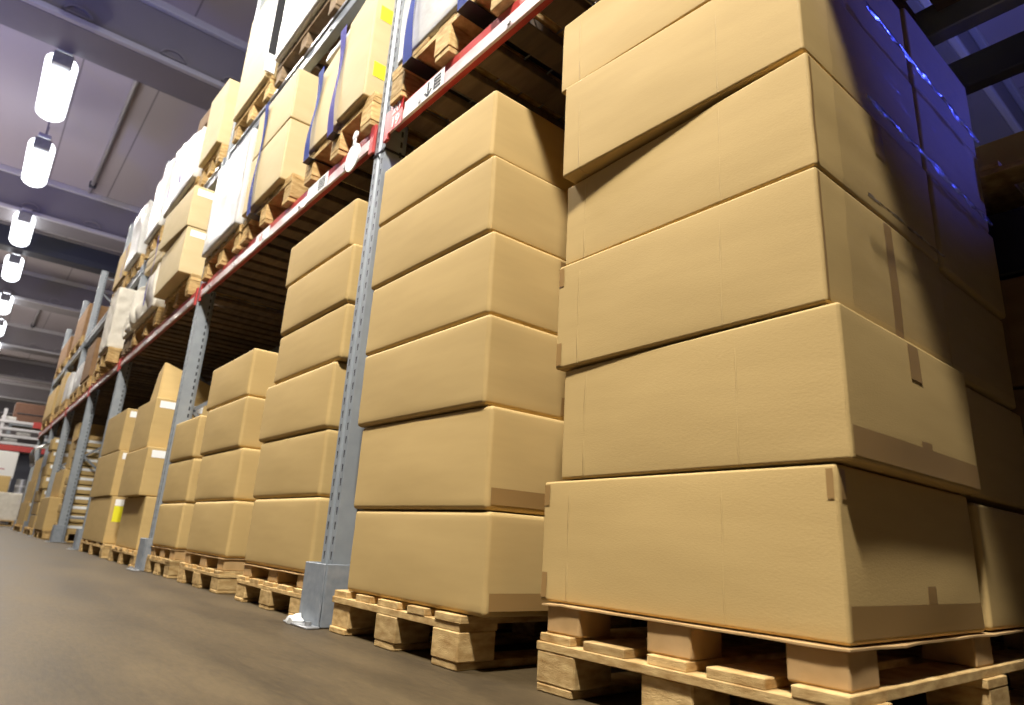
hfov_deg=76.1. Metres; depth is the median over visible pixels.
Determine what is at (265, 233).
label
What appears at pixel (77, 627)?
floor
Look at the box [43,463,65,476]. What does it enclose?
cardboard box
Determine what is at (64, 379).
cardboard box
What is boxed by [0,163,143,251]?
ceiling beam
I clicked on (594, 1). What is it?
cardboard box
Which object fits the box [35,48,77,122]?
ceiling lamp
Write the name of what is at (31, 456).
plastic sheet
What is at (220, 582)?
wooden pallet
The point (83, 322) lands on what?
cardboard box
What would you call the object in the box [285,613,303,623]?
paper scrap
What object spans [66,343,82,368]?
beam
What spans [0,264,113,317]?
ceiling beam
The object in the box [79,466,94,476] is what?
cardboard box
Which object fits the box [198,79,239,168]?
cardboard box
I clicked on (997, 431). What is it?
cardboard box
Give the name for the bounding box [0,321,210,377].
ceiling beam
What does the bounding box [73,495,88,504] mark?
cardboard box
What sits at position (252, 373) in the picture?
cardboard box
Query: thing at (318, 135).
cardboard box
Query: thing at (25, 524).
guard
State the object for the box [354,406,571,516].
cardboard box
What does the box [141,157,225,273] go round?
beam
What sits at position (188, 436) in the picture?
cardboard box
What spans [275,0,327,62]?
load
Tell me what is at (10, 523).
wooden pallet
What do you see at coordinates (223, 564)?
wooden pallet
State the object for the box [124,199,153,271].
load
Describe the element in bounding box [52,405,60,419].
wooden pallet
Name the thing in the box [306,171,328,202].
label
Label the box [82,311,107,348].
beam
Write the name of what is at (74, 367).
shelf
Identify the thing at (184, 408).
upright
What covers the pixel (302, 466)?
cardboard box
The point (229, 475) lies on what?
cardboard box
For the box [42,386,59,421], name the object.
cardboard box
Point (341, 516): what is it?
upright
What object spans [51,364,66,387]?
beam
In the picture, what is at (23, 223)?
ceiling lamp
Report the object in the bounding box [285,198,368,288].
cardboard box
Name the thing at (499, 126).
cardboard box
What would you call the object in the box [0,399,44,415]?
ceiling beam
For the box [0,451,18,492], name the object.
notice board
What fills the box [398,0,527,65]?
load
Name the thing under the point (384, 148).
cable tie
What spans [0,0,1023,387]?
ceiling
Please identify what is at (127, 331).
wrapped bundle
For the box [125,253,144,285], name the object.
wooden pallet
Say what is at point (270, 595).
wooden pallet
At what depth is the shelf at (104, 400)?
9.52 m
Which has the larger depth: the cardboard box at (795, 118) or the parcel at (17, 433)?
the parcel at (17, 433)
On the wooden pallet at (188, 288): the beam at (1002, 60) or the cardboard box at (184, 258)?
the cardboard box at (184, 258)
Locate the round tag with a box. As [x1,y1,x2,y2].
[345,130,360,171]
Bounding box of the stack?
[12,402,45,422]
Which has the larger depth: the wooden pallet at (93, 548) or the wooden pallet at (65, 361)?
the wooden pallet at (65, 361)
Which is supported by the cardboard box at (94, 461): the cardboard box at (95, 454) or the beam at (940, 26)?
the cardboard box at (95, 454)
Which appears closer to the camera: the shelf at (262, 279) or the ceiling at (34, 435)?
the shelf at (262, 279)
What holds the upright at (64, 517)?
on the floor
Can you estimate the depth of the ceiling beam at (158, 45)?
9.95 m
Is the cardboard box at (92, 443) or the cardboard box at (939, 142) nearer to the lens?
the cardboard box at (939, 142)
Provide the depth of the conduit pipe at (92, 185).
13.43 m
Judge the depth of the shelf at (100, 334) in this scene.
10.21 m
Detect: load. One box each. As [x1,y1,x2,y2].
[0,492,22,520]
[61,372,75,403]
[71,362,84,393]
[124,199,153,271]
[144,158,175,244]
[163,126,206,218]
[202,129,257,257]
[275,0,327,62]
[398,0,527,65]
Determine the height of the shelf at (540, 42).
0.044 m
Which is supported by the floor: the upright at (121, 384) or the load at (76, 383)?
the upright at (121, 384)
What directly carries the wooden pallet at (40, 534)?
on the floor
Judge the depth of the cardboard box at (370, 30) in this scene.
3.01 m
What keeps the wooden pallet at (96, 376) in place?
on the shelf at (142, 380)
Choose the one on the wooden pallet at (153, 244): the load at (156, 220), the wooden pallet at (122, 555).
the load at (156, 220)
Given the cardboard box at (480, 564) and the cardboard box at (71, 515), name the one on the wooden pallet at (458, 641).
the cardboard box at (480, 564)
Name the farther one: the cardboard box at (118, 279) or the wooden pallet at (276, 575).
the cardboard box at (118, 279)
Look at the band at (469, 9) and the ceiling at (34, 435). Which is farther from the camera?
the ceiling at (34, 435)
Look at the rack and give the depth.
24.12 m
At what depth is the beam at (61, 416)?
11.20 m
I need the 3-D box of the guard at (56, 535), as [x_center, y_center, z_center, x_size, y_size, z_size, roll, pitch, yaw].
[-5.674,2.249,8.115,0.155,0.200,0.200,16,-21,-37]
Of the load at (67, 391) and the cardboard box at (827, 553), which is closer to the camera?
the cardboard box at (827, 553)
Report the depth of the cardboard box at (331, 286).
2.86 m
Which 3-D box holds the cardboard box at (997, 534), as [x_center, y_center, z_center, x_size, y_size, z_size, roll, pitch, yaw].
[0.998,0.575,1.815,0.505,0.266,0.676,16,-21,-37]
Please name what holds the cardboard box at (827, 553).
on the wooden pallet at (848, 669)
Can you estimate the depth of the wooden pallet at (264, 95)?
4.67 m
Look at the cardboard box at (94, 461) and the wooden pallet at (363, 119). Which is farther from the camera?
the cardboard box at (94, 461)
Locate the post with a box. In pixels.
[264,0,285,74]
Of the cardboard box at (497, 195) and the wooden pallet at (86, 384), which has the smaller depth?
the cardboard box at (497, 195)
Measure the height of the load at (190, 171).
0.764 m
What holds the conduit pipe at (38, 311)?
attached to the ceiling at (155, 126)
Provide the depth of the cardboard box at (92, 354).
9.01 m
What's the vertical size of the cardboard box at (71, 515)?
0.106 m
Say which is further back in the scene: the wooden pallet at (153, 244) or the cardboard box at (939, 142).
the wooden pallet at (153, 244)
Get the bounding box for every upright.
[22,328,74,502]
[27,300,89,520]
[45,270,113,497]
[57,224,134,542]
[82,161,208,528]
[140,0,265,570]
[319,0,408,626]
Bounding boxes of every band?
[143,235,159,304]
[246,101,269,221]
[303,66,332,167]
[327,25,346,140]
[402,0,475,105]
[457,0,561,79]
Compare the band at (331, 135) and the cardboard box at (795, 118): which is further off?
the band at (331, 135)
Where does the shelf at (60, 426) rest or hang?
on the beam at (48, 427)
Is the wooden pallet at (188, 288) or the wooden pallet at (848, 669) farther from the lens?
the wooden pallet at (188, 288)
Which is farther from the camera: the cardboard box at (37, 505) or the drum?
the drum
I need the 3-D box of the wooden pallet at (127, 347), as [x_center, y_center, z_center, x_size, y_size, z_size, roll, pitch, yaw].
[-3.611,0.028,7.138,1.064,0.168,0.466,16,-21,-37]
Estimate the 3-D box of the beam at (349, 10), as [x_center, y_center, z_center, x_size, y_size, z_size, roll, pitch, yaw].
[-0.967,-1.616,4.375,1.034,0.130,2.635,16,-21,-37]
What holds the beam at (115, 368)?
attached to the upright at (121, 384)
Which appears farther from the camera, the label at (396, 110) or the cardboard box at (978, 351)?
the label at (396, 110)
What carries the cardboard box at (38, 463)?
on the cardboard box at (31, 487)
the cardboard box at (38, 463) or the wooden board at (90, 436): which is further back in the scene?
the cardboard box at (38, 463)
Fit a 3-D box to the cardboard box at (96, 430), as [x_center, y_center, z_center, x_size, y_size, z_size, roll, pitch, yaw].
[-6.076,1.432,9.640,0.708,0.665,0.409,16,-21,-37]
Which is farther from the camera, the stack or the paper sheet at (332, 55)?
the stack
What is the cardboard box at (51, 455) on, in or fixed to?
on the cardboard box at (48, 468)
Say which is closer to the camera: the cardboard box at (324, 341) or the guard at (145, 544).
the cardboard box at (324, 341)
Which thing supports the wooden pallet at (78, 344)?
on the shelf at (76, 363)
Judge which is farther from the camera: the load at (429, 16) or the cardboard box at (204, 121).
the cardboard box at (204, 121)
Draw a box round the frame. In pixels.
[1,423,46,455]
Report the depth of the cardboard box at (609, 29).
1.71 m
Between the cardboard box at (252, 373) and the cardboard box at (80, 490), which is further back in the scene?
the cardboard box at (80, 490)
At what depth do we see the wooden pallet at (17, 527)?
12.33 m
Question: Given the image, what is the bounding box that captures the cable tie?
[373,147,405,158]
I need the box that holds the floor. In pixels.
[0,522,1012,704]
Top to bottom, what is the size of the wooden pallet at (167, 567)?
0.100 m
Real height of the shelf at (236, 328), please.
0.044 m
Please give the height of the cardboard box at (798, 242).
0.279 m
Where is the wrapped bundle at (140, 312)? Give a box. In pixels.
[131,265,164,328]
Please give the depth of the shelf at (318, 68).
3.98 m
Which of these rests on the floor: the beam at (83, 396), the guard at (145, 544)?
the guard at (145, 544)
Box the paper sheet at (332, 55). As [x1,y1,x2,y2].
[326,26,350,64]
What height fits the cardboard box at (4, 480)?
1.350 m
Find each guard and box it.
[18,521,28,532]
[45,525,64,541]
[67,529,83,549]
[126,538,154,570]
[283,561,349,629]
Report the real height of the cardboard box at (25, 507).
0.415 m
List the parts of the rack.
post, panel, red rail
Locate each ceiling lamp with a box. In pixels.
[0,282,12,314]
[0,315,6,335]
[2,252,23,281]
[9,207,35,246]
[22,121,54,187]
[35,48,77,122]
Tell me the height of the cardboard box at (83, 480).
0.106 m
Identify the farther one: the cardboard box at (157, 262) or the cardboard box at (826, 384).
the cardboard box at (157, 262)
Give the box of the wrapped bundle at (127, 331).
[122,309,135,339]
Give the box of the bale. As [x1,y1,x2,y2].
[98,287,136,355]
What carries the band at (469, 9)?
on the wooden pallet at (457, 32)
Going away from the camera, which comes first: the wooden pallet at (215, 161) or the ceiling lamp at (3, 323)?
the wooden pallet at (215, 161)
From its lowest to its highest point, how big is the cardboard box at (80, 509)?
0.106 m
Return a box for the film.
[866,1,992,257]
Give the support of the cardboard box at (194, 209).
on the cardboard box at (184, 258)
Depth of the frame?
25.84 m
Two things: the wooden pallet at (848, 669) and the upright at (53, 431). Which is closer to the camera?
the wooden pallet at (848, 669)
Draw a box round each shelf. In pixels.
[44,424,74,437]
[57,411,107,425]
[58,366,77,384]
[72,355,80,366]
[73,390,150,414]
[89,326,104,344]
[98,363,211,397]
[130,293,283,377]
[213,143,416,309]
[310,20,353,76]
[406,0,959,138]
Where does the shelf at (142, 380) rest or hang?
on the beam at (115, 368)
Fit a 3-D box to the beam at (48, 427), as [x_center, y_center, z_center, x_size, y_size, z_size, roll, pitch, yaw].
[-8.820,1.655,13.193,1.038,0.140,2.310,16,-21,-37]
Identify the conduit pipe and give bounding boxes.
[30,310,40,328]
[88,80,138,193]
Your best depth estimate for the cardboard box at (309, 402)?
2.73 m
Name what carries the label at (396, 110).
attached to the beam at (940, 26)
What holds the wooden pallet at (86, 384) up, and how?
on the shelf at (104, 400)
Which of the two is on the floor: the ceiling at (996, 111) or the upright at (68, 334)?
the upright at (68, 334)
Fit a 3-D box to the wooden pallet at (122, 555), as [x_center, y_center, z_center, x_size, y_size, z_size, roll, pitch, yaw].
[-2.478,1.593,5.069,1.002,0.110,0.934,16,-21,-37]
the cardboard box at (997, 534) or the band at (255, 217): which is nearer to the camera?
the cardboard box at (997, 534)
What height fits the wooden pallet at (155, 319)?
0.168 m
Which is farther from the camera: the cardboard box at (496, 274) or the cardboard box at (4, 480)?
the cardboard box at (4, 480)
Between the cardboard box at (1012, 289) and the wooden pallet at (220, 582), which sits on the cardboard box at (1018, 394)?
the cardboard box at (1012, 289)
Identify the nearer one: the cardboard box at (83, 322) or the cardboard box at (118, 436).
the cardboard box at (118, 436)
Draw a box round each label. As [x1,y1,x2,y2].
[255,225,269,247]
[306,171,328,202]
[388,97,403,132]
[403,67,444,118]
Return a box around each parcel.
[1,416,16,420]
[2,438,17,442]
[16,432,30,436]
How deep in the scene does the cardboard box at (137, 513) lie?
4.69 m
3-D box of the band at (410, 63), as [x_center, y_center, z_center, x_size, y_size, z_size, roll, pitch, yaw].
[-0.045,-1.407,2.946,0.913,0.758,0.086,16,-21,-37]
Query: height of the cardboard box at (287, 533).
0.274 m
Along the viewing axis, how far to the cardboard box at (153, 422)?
4.92 m
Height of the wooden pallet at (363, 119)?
0.168 m
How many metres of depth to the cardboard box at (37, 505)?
10.40 m
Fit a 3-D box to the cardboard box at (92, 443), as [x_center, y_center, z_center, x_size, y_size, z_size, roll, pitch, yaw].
[-5.519,1.335,9.108,0.925,0.106,0.747,16,-21,-37]
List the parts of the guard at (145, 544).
plate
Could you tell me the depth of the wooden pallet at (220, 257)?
4.42 m
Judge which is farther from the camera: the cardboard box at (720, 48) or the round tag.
the round tag
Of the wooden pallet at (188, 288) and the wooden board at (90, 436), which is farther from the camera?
the wooden board at (90, 436)
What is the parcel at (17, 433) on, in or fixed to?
on the rack
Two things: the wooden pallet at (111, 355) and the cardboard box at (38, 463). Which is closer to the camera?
the wooden pallet at (111, 355)
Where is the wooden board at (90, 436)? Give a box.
[73,435,102,441]
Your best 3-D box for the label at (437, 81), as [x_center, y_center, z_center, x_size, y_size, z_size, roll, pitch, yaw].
[-0.336,-0.981,2.477,0.002,0.075,0.280,16,-21,-37]
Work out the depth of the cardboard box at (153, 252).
6.44 m
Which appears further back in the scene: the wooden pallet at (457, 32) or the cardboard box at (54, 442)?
the cardboard box at (54, 442)
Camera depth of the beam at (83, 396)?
9.48 m
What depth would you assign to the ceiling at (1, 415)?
51.70 m
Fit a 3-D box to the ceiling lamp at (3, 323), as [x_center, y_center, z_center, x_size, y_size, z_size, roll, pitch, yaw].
[-18.939,-1.371,24.273,0.420,1.297,1.830,16,-21,-37]
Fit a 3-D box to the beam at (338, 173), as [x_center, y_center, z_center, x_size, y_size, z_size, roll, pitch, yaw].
[-1.030,-0.557,4.065,1.038,0.140,2.635,16,-21,-37]
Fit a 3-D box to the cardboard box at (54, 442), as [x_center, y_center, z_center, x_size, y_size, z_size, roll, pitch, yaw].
[-7.292,1.609,11.022,0.805,0.190,0.556,16,-21,-37]
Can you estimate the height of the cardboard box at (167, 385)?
0.324 m
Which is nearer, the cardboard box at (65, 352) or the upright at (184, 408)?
the upright at (184, 408)
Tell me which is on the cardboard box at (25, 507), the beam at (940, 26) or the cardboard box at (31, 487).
the cardboard box at (31, 487)
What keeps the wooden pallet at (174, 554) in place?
on the wooden pallet at (167, 567)
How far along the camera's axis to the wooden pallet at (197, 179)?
5.82 m
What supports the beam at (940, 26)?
attached to the upright at (341, 516)
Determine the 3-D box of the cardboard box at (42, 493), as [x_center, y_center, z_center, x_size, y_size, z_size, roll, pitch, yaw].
[-7.335,2.405,10.825,0.806,0.190,0.557,16,-21,-37]
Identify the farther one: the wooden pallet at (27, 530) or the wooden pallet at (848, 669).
the wooden pallet at (27, 530)
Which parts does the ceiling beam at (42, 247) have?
cable rail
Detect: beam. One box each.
[0,0,247,110]
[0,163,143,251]
[0,220,283,312]
[38,422,51,438]
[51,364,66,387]
[51,408,66,427]
[65,387,89,415]
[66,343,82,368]
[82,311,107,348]
[88,359,211,395]
[119,287,279,369]
[125,265,142,289]
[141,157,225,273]
[198,124,377,301]
[226,0,365,162]
[383,0,1023,143]
[948,31,1023,95]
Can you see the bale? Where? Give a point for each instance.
(123, 300)
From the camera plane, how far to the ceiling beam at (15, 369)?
33.92 m
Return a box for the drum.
[5,479,26,524]
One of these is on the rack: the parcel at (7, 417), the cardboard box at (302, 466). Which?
the parcel at (7, 417)
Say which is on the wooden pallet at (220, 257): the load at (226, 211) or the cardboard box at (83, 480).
the load at (226, 211)
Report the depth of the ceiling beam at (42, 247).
17.82 m
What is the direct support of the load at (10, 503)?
on the wooden pallet at (10, 523)
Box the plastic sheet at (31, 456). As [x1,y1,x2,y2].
[29,443,50,466]
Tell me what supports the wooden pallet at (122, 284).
on the deck
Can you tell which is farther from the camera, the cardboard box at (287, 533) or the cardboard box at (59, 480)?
the cardboard box at (59, 480)
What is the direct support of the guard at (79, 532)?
on the floor
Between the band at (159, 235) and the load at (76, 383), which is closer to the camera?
the band at (159, 235)
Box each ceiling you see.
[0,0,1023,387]
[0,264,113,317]
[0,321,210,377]
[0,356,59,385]
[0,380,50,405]
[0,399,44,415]
[0,414,11,426]
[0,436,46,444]
[2,426,71,439]
[906,0,1023,147]
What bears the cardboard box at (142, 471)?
on the cardboard box at (137, 513)
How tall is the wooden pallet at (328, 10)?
0.168 m
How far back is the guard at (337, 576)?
2.18 m
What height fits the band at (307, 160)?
0.528 m
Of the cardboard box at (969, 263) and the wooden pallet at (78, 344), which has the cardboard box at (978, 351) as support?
the cardboard box at (969, 263)
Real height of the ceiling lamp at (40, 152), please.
1.297 m
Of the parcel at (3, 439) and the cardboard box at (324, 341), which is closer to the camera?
the cardboard box at (324, 341)
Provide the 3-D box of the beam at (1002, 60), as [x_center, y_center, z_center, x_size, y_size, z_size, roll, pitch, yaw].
[1.924,-0.849,2.743,1.080,0.120,3.020,16,-21,-37]
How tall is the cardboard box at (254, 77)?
0.923 m
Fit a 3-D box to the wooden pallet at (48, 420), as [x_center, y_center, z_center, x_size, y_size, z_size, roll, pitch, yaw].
[-8.782,1.496,13.198,1.062,0.168,1.709,16,-21,-37]
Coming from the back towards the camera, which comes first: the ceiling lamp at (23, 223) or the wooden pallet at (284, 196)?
the ceiling lamp at (23, 223)
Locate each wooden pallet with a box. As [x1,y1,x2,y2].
[0,520,13,525]
[13,524,22,531]
[23,527,68,535]
[33,529,74,539]
[40,414,53,430]
[49,532,74,542]
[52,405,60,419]
[54,357,67,378]
[58,399,68,413]
[67,387,78,405]
[68,335,84,359]
[77,376,91,396]
[78,539,115,557]
[91,364,114,383]
[94,346,205,376]
[107,545,137,567]
[112,275,126,297]
[121,332,133,355]
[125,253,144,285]
[131,306,165,346]
[144,225,163,259]
[144,555,250,578]
[151,546,189,559]
[162,176,199,234]
[162,273,283,317]
[177,562,243,593]
[184,552,245,570]
[199,143,227,186]
[201,224,243,281]
[232,75,277,143]
[234,575,301,615]
[240,173,308,246]
[243,564,303,587]
[274,0,354,87]
[304,91,426,198]
[329,590,646,671]
[390,0,564,123]
[537,627,1023,704]
[542,603,1023,692]
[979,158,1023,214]
[990,635,1011,681]
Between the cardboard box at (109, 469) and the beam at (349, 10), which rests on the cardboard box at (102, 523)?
the cardboard box at (109, 469)
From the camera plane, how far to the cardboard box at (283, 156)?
3.73 m
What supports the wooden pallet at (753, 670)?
on the floor
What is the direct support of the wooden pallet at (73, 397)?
on the shelf at (104, 400)
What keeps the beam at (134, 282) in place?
attached to the upright at (121, 384)
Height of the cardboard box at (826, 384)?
0.276 m
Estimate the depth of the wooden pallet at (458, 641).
1.80 m
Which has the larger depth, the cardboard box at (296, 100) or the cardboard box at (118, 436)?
the cardboard box at (118, 436)
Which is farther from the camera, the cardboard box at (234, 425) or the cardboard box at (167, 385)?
the cardboard box at (167, 385)
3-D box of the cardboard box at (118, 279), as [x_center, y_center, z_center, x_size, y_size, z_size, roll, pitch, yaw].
[-4.806,-1.037,8.849,0.857,0.493,0.807,16,-21,-37]
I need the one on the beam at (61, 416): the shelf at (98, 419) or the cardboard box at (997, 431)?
the shelf at (98, 419)
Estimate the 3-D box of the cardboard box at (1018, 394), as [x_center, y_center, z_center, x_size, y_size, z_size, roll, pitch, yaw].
[1.762,0.414,2.372,0.908,0.350,0.956,16,-21,-37]
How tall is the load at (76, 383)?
0.403 m
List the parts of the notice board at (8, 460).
panel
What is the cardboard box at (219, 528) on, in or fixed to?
on the wooden pallet at (223, 564)
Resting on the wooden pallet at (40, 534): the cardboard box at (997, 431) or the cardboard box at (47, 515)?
the cardboard box at (47, 515)
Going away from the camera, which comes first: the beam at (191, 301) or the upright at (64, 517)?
the beam at (191, 301)
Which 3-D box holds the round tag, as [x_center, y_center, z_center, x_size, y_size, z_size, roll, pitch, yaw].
[-0.686,-0.874,2.834,0.006,0.197,0.130,16,-21,-37]
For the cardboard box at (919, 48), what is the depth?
1.92 m
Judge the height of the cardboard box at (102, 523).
0.383 m
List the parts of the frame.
leg, shelf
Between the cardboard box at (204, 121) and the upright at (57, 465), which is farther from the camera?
the upright at (57, 465)
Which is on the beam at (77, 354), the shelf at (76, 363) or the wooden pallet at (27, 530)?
the shelf at (76, 363)
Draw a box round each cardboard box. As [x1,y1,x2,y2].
[0,475,10,492]
[16,502,31,524]
[24,479,37,501]
[30,516,36,527]
[31,456,43,480]
[33,490,39,501]
[33,502,40,514]
[34,497,84,530]
[37,489,46,501]
[38,476,49,488]
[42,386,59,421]
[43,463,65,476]
[46,451,68,463]
[48,438,71,451]
[50,469,69,497]
[54,372,71,409]
[54,523,82,532]
[56,336,73,370]
[57,504,86,513]
[62,485,91,495]
[64,476,93,485]
[65,422,105,469]
[68,514,84,522]
[71,303,108,350]
[71,448,99,458]
[71,457,97,466]
[73,438,101,449]
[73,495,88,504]
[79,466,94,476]
[80,338,101,384]
[82,496,124,543]
[90,450,128,497]
[100,408,137,456]
[112,242,130,291]
[115,497,156,549]
[118,446,166,497]
[129,397,207,452]
[144,252,164,275]
[146,250,161,266]
[149,244,159,258]
[150,362,210,403]
[152,503,194,549]
[154,226,275,310]
[159,185,214,252]
[162,458,201,503]
[169,415,206,462]
[186,501,253,557]
[194,448,260,501]
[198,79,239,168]
[198,108,210,130]
[200,396,264,455]
[206,348,277,411]
[233,0,279,122]
[242,118,369,218]
[245,497,373,572]
[252,68,318,161]
[253,429,337,498]
[259,362,346,442]
[274,304,354,384]
[281,244,362,336]
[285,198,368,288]
[309,34,348,154]
[336,0,429,140]
[348,510,559,617]
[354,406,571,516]
[358,315,565,427]
[366,232,565,355]
[371,156,567,290]
[379,91,575,227]
[530,0,595,73]
[541,464,984,645]
[556,167,952,371]
[562,0,908,95]
[562,302,980,493]
[563,0,921,183]
[566,53,937,265]
[899,8,975,156]
[912,86,988,232]
[927,176,1005,319]
[940,274,1015,409]
[957,387,1023,511]
[967,503,1023,629]
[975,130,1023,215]
[1000,276,1023,389]
[1010,389,1023,433]
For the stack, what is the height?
0.850 m
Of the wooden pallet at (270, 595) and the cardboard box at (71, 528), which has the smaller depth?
the wooden pallet at (270, 595)
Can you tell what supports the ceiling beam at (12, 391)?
attached to the ceiling at (155, 126)
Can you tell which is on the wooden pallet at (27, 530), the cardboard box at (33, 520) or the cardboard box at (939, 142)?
the cardboard box at (33, 520)
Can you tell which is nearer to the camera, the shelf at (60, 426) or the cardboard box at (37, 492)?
the cardboard box at (37, 492)
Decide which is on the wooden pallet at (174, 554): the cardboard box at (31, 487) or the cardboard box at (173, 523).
the cardboard box at (173, 523)
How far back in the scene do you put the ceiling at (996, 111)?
9.93 m
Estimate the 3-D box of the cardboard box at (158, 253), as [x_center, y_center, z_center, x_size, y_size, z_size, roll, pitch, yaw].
[-3.172,-0.844,6.601,0.805,0.129,0.726,16,-21,-37]
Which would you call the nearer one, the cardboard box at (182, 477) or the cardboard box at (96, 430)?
the cardboard box at (182, 477)
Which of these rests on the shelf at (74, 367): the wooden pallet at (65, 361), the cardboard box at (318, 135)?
the wooden pallet at (65, 361)
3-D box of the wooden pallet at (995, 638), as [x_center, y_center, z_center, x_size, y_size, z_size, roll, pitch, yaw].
[1.780,0.997,2.214,1.003,0.130,1.203,16,-21,-37]
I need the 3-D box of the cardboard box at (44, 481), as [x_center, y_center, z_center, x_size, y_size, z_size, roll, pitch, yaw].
[-7.326,2.199,10.851,0.806,0.190,0.556,16,-21,-37]
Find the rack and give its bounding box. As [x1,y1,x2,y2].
[0,408,47,522]
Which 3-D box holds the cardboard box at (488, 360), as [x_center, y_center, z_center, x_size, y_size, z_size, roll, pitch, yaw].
[-0.076,0.137,2.191,0.587,0.262,0.734,16,-21,-37]
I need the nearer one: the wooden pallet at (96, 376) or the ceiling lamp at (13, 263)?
the wooden pallet at (96, 376)
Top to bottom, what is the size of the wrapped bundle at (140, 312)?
0.462 m
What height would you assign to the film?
1.060 m
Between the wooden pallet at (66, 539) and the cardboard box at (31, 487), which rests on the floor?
the wooden pallet at (66, 539)
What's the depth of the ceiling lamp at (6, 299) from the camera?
20.86 m

